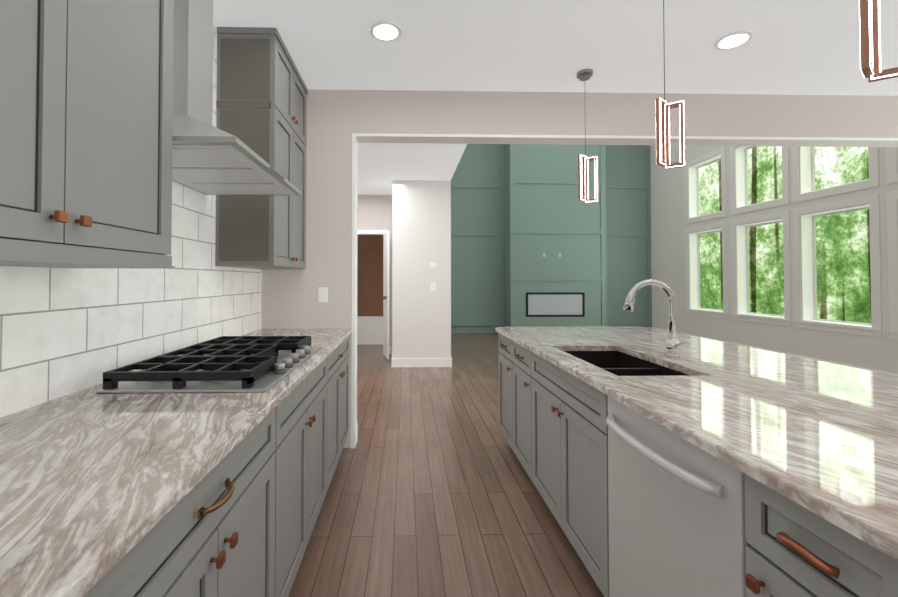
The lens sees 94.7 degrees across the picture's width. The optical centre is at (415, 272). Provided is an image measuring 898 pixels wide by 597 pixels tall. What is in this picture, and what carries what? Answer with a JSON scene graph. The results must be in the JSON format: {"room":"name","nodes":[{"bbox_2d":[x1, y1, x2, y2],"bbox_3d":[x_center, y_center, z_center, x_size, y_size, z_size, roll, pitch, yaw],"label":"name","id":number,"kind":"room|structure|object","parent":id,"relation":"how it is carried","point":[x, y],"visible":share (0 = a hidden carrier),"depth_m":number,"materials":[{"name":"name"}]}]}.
{"room":"kitchen","nodes":[
{"label":"kitchen","id":0,"kind":"room"},
{"bbox_2d":[0,23,261,417],"bbox_3d":[-1.189,-0.095,0.027,0.158,2.775,6.300,0,-1,-1],"label":"wall","id":1,"kind":"structure","parent":0,"point":[65,331],"depth_m":1.59,"materials":[{"name":"white tile"}]},
{"bbox_2d":[0,0,174,267],"bbox_3d":[-0.953,-0.744,0.949,0.355,1.445,0.882,0,-1,-1],"label":"upper cabinet","id":2,"kind":"object","parent":1,"relation":"attached to","point":[86,110],"visible":1,"depth_m":1.02,"materials":[{"name":"grey paint"}]},
{"bbox_2d":[172,0,301,195],"bbox_3d":[-0.886,-0.939,1.852,0.532,1.018,0.895,0,-1,-1],"label":"range hood","id":3,"kind":"object","parent":1,"relation":"attached to","point":[208,158],"visible":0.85,"depth_m":1.75,"materials":[{"name":"silver metal"}]},
{"bbox_2d":[215,27,307,268],"bbox_3d":[-0.993,-0.733,2.802,0.365,1.403,0.788,0,-1,-1],"label":"upper cabinet","id":4,"kind":"object","parent":1,"relation":"attached to","point":[261,100],"visible":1,"depth_m":2.42,"materials":[{"name":"grey paint"}]},
{"bbox_2d":[261,89,351,447],"bbox_3d":[-2.261,-0.039,3.226,3.530,2.775,0.150,0,-1,-1],"label":"wall","id":5,"kind":"structure","parent":0,"point":[289,298],"depth_m":3.19,"materials":[{"name":"beige paint"}]},
{"bbox_2d":[318,287,327,301],"bbox_3d":[-0.715,0.172,3.181,0.072,0.116,0.008,0,-1,-1],"label":"electrical outlet plate","id":6,"kind":"object","parent":5,"relation":"attached to","point":[322,294],"visible":1,"depth_m":3.18,"materials":[{"name":"white plastic"}]},
{"bbox_2d":[350,133,897,447],"bbox_3d":[2.730,0.134,3.345,6.465,2.432,0.174,0,-1,-1],"label":"trim","id":7,"kind":"structure","parent":5,"relation":"attached to","point":[357,138],"depth_m":3.29,"materials":[{"name":"white wood"}]},
{"bbox_2d":[357,195,391,346],"bbox_3d":[-1.888,0.030,7.206,4.470,2.775,0.150,0,-1,-1],"label":"wall","id":8,"kind":"structure","parent":0,"point":[374,212],"depth_m":7.14,"materials":[{"name":"beige paint"}]},
{"bbox_2d":[358,230,391,354],"bbox_3d":[-2.252,0.336,7.109,3.736,2.160,0.015,0,-1,-1],"label":"door frame","id":9,"kind":"structure","parent":8,"relation":"attached to","point":[383,232],"depth_m":7.15,"materials":[{"name":"white wood"}]},
{"bbox_2d":[383,231,389,358],"bbox_3d":[-0.490,0.366,6.896,0.121,2.068,0.498,0,-1,-1],"label":"door leaf","id":10,"kind":"structure","parent":8,"relation":"in","point":[386,301],"depth_m":6.74,"materials":[{"name":"white wood"}]},
{"bbox_2d":[392,180,439,357],"bbox_3d":[0.010,-1.348,6.326,0.720,5.500,0.350,0,-1,-1],"label":"wall","id":11,"kind":"structure","parent":0,"point":[421,240],"depth_m":6.13,"materials":[{"name":"paint"}]},
{"bbox_2d":[391,358,449,366],"bbox_3d":[0.075,1.333,6.099,0.870,0.130,0.014,0,-1,-1],"label":"baseboard","id":12,"kind":"structure","parent":11,"relation":"attached to","point":[421,362],"depth_m":6.09,"materials":[{"name":"white wood"}]},
{"bbox_2d":[429,262,435,267],"bbox_3d":[0.254,-0.112,6.125,0.100,0.080,0.019,0,-1,-1],"label":"light switch","id":13,"kind":"object","parent":11,"relation":"attached to","point":[432,265],"depth_m":6.12,"materials":[{"name":"white plastic"}]},
{"bbox_2d":[430,283,434,290],"bbox_3d":[0.254,0.208,6.125,0.080,0.120,0.008,0,-1,-1],"label":"light switch","id":14,"kind":"object","parent":11,"relation":"attached to","point":[432,285],"depth_m":6.12,"materials":[{"name":"white plastic"}]},
{"bbox_2d":[440,181,450,357],"bbox_3d":[0.402,-1.317,8.100,0.150,5.500,3.880,0,-1,-1],"label":"wall","id":15,"kind":"structure","parent":0,"point":[445,186],"depth_m":6.14,"materials":[{"name":"paint"}]},
{"bbox_2d":[288,333,603,596],"bbox_3d":[1.110,1.405,3.608,10.290,0.100,13.400,0,-1,-1],"label":"floor","id":16,"kind":"structure","parent":0,"point":[432,491],"depth_m":2.37,"materials":[{"name":"brown wood"}]},
{"bbox_2d":[83,397,286,596],"bbox_3d":[-0.793,0.867,0.950,0.670,0.884,0.967,0,-1,-1],"label":"base cabinet","id":17,"kind":"object","parent":16,"relation":"on","point":[240,519],"depth_m":1.00,"materials":[{"name":"grey paint"}]},
{"bbox_2d":[0,329,351,596],"bbox_3d":[-0.806,0.424,1.815,0.693,0.030,2.719,0,-1,-1],"label":"countertop","id":18,"kind":"structure","parent":17,"relation":"on","point":[95,487],"depth_m":0.84,"materials":[{"name":"brown stone"}]},
{"bbox_2d":[96,336,321,392],"bbox_3d":[-0.792,0.375,1.829,0.560,0.066,0.915,0,-1,-1],"label":"cooktop","id":19,"kind":"object","parent":18,"relation":"in","point":[242,364],"visible":1,"depth_m":1.52,"materials":[{"name":"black metal"}]},
{"bbox_2d":[287,353,330,596],"bbox_3d":[-0.815,0.882,1.820,0.670,0.884,1.026,0,-1,-1],"label":"base cabinet","id":20,"kind":"object","parent":16,"relation":"on","point":[309,404],"depth_m":1.81,"materials":[{"name":"grey paint"}]},
{"bbox_2d":[331,336,348,479],"bbox_3d":[-0.836,0.897,2.686,0.670,0.884,0.959,0,-1,-1],"label":"base cabinet","id":21,"kind":"object","parent":16,"relation":"on","point":[339,357],"depth_m":2.71,"materials":[{"name":"grey paint"}]},
{"bbox_2d":[498,333,505,438],"bbox_3d":[0.932,0.903,3.036,0.535,0.884,0.492,0,-1,-1],"label":"base cabinet","id":22,"kind":"object","parent":16,"relation":"on","point":[501,339],"depth_m":3.17,"materials":[{"name":"grey paint"}]},
{"bbox_2d":[506,337,602,483],"bbox_3d":[0.942,0.896,2.638,0.535,0.884,0.554,0,-1,-1],"label":"base cabinet","id":23,"kind":"object","parent":16,"relation":"on","point":[529,376],"depth_m":2.51,"materials":[{"name":"grey paint"}]},
{"bbox_2d":[534,393,608,596],"bbox_3d":[0.958,1.016,1.966,0.535,0.620,0.910,0,-1,-1],"label":"base cabinet","id":24,"kind":"object","parent":16,"relation":"on","point":[553,427],"depth_m":1.78,"materials":[{"name":"grey paint"}]},
{"bbox_2d":[745,474,897,596],"bbox_3d":[0.987,0.863,0.747,0.535,0.884,0.307,0,-1,-1],"label":"base cabinet","id":25,"kind":"object","parent":16,"relation":"on","point":[793,551],"depth_m":0.77,"materials":[{"name":"grey paint"}]},
{"bbox_2d":[606,396,750,596],"bbox_3d":[0.938,0.873,1.206,0.592,0.881,0.605,0,-1,-1],"label":"dishwasher","id":26,"kind":"object","parent":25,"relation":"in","point":[676,506],"visible":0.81,"depth_m":1.15,"materials":[{"name":"silver metal"}]},
{"bbox_2d":[496,326,897,558],"bbox_3d":[1.277,0.426,1.956,1.223,0.030,2.745,0,-1,-1],"label":"countertop","id":27,"kind":"structure","parent":25,"relation":"on","point":[819,438],"depth_m":1.20,"materials":[{"name":"brown stone"}]},
{"bbox_2d":[564,351,690,375],"bbox_3d":[0.975,0.552,1.989,0.404,0.218,0.764,0,-1,-1],"label":"undermount sink","id":28,"kind":"object","parent":27,"relation":"in","point":[617,363],"visible":0.04,"depth_m":2.23,"materials":[{"name":"black metal"}]},
{"bbox_2d":[622,279,688,356],"bbox_3d":[1.157,0.221,1.993,0.275,0.380,0.133,0,-1,-1],"label":"faucet","id":29,"kind":"object","parent":27,"relation":"on","point":[673,344],"visible":1,"depth_m":2.02,"materials":[{"name":"silver metal"}]},
{"bbox_2d":[451,144,647,326],"bbox_3d":[3.119,-1.286,9.907,5.670,5.500,0.700,0,-1,-1],"label":"wall","id":30,"kind":"structure","parent":0,"point":[539,206],"depth_m":10.03,"materials":[{"name":"green paint"}]},
{"bbox_2d":[451,144,651,332],"bbox_3d":[3.130,-1.288,9.823,5.348,5.500,0.568,0,-1,-1],"label":"wall trim","id":31,"kind":"structure","parent":30,"relation":"attached to","point":[508,278],"depth_m":9.78,"materials":[{"name":"green paint"}]},
{"bbox_2d":[526,292,584,316],"bbox_3d":[3.224,0.740,9.658,1.362,0.552,0.292,0,-1,-1],"label":"fireplace insert","id":32,"kind":"object","parent":30,"relation":"in","point":[555,304],"visible":0.85,"depth_m":9.53,"materials":[{"name":"white glass"}]},
{"bbox_2d":[213,0,897,194],"bbox_3d":[1.080,-1.494,2.842,10.190,0.120,11.770,0,-1,-1],"label":"ceiling","id":33,"kind":"structure","parent":0,"point":[801,47],"depth_m":2.64,"materials":[{"name":"paint"}]},
{"bbox_2d":[370,21,401,41],"bbox_3d":[-0.178,-1.434,2.456,0.190,0.011,0.190,0,-1,-1],"label":"recessed light","id":34,"kind":"object","parent":33,"relation":"in","point":[386,31],"visible":1,"depth_m":2.44,"materials":[{"name":"white plastic"}]},
{"bbox_2d":[577,69,597,202],"bbox_3d":[1.210,-0.964,2.942,0.142,0.934,0.110,0,-1,-1],"label":"pendant light","id":35,"kind":"object","parent":33,"relation":"hanging from","point":[584,74],"visible":1,"depth_m":2.91,"materials":[{"name":"silver metal"}]},
{"bbox_2d":[656,0,684,168],"bbox_3d":[1.232,-0.980,2.042,0.142,0.934,0.110,0,-1,-1],"label":"pendant light","id":36,"kind":"object","parent":33,"relation":"hanging from","point":[663,149],"visible":1,"depth_m":2.00,"materials":[{"name":"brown metal"}]},
{"bbox_2d":[714,31,752,49],"bbox_3d":[1.962,-1.432,2.548,0.190,0.011,0.190,0,-1,-1],"label":"recessed light","id":37,"kind":"object","parent":33,"relation":"in","point":[734,40],"visible":1,"depth_m":2.53,"materials":[{"name":"white plastic"}]},
{"bbox_2d":[859,0,897,82],"bbox_3d":[1.254,-0.995,1.147,0.142,0.934,0.110,0,-1,-1],"label":"pendant light","id":38,"kind":"object","parent":33,"relation":"hanging from","point":[870,42],"visible":1,"depth_m":1.12,"materials":[{"name":"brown metal"}]},
{"bbox_2d":[352,90,897,137],"bbox_3d":[2.732,-1.253,3.369,6.460,0.343,0.150,0,-1,-1],"label":"header beam","id":39,"kind":"structure","parent":0,"point":[527,113],"depth_m":3.27,"materials":[{"name":"beige paint"}]},
{"bbox_2d":[650,145,897,373],"bbox_3d":[5.979,-1.339,6.851,0.200,5.500,6.650,0,-1,-1],"label":"wall","id":40,"kind":"structure","parent":0,"point":[669,226],"depth_m":7.53,"materials":[{"name":"paint"}]},
{"bbox_2d":[652,327,897,375],"bbox_3d":[5.872,1.345,6.801,0.014,0.130,6.650,0,-1,-1],"label":"baseboard","id":41,"kind":"structure","parent":40,"relation":"attached to","point":[793,354],"depth_m":6.30,"materials":[{"name":"white"}]},
{"bbox_2d":[684,146,897,339],"bbox_3d":[5.970,-0.781,6.455,0.233,3.250,4.900,0,-1,-1],"label":"window frames","id":42,"kind":"structure","parent":40,"relation":"in","point":[804,236],"depth_m":6.38,"materials":[{"name":"white wood"}]},
{"label":"outside","id":43,"kind":"structure","parent":0,"visible":0},
{"bbox_2d":[699,146,871,323],"bbox_3d":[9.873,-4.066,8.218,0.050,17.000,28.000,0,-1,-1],"label":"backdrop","id":44,"kind":"structure","parent":43,"point":[843,267],"depth_m":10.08,"materials":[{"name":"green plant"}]}
]}

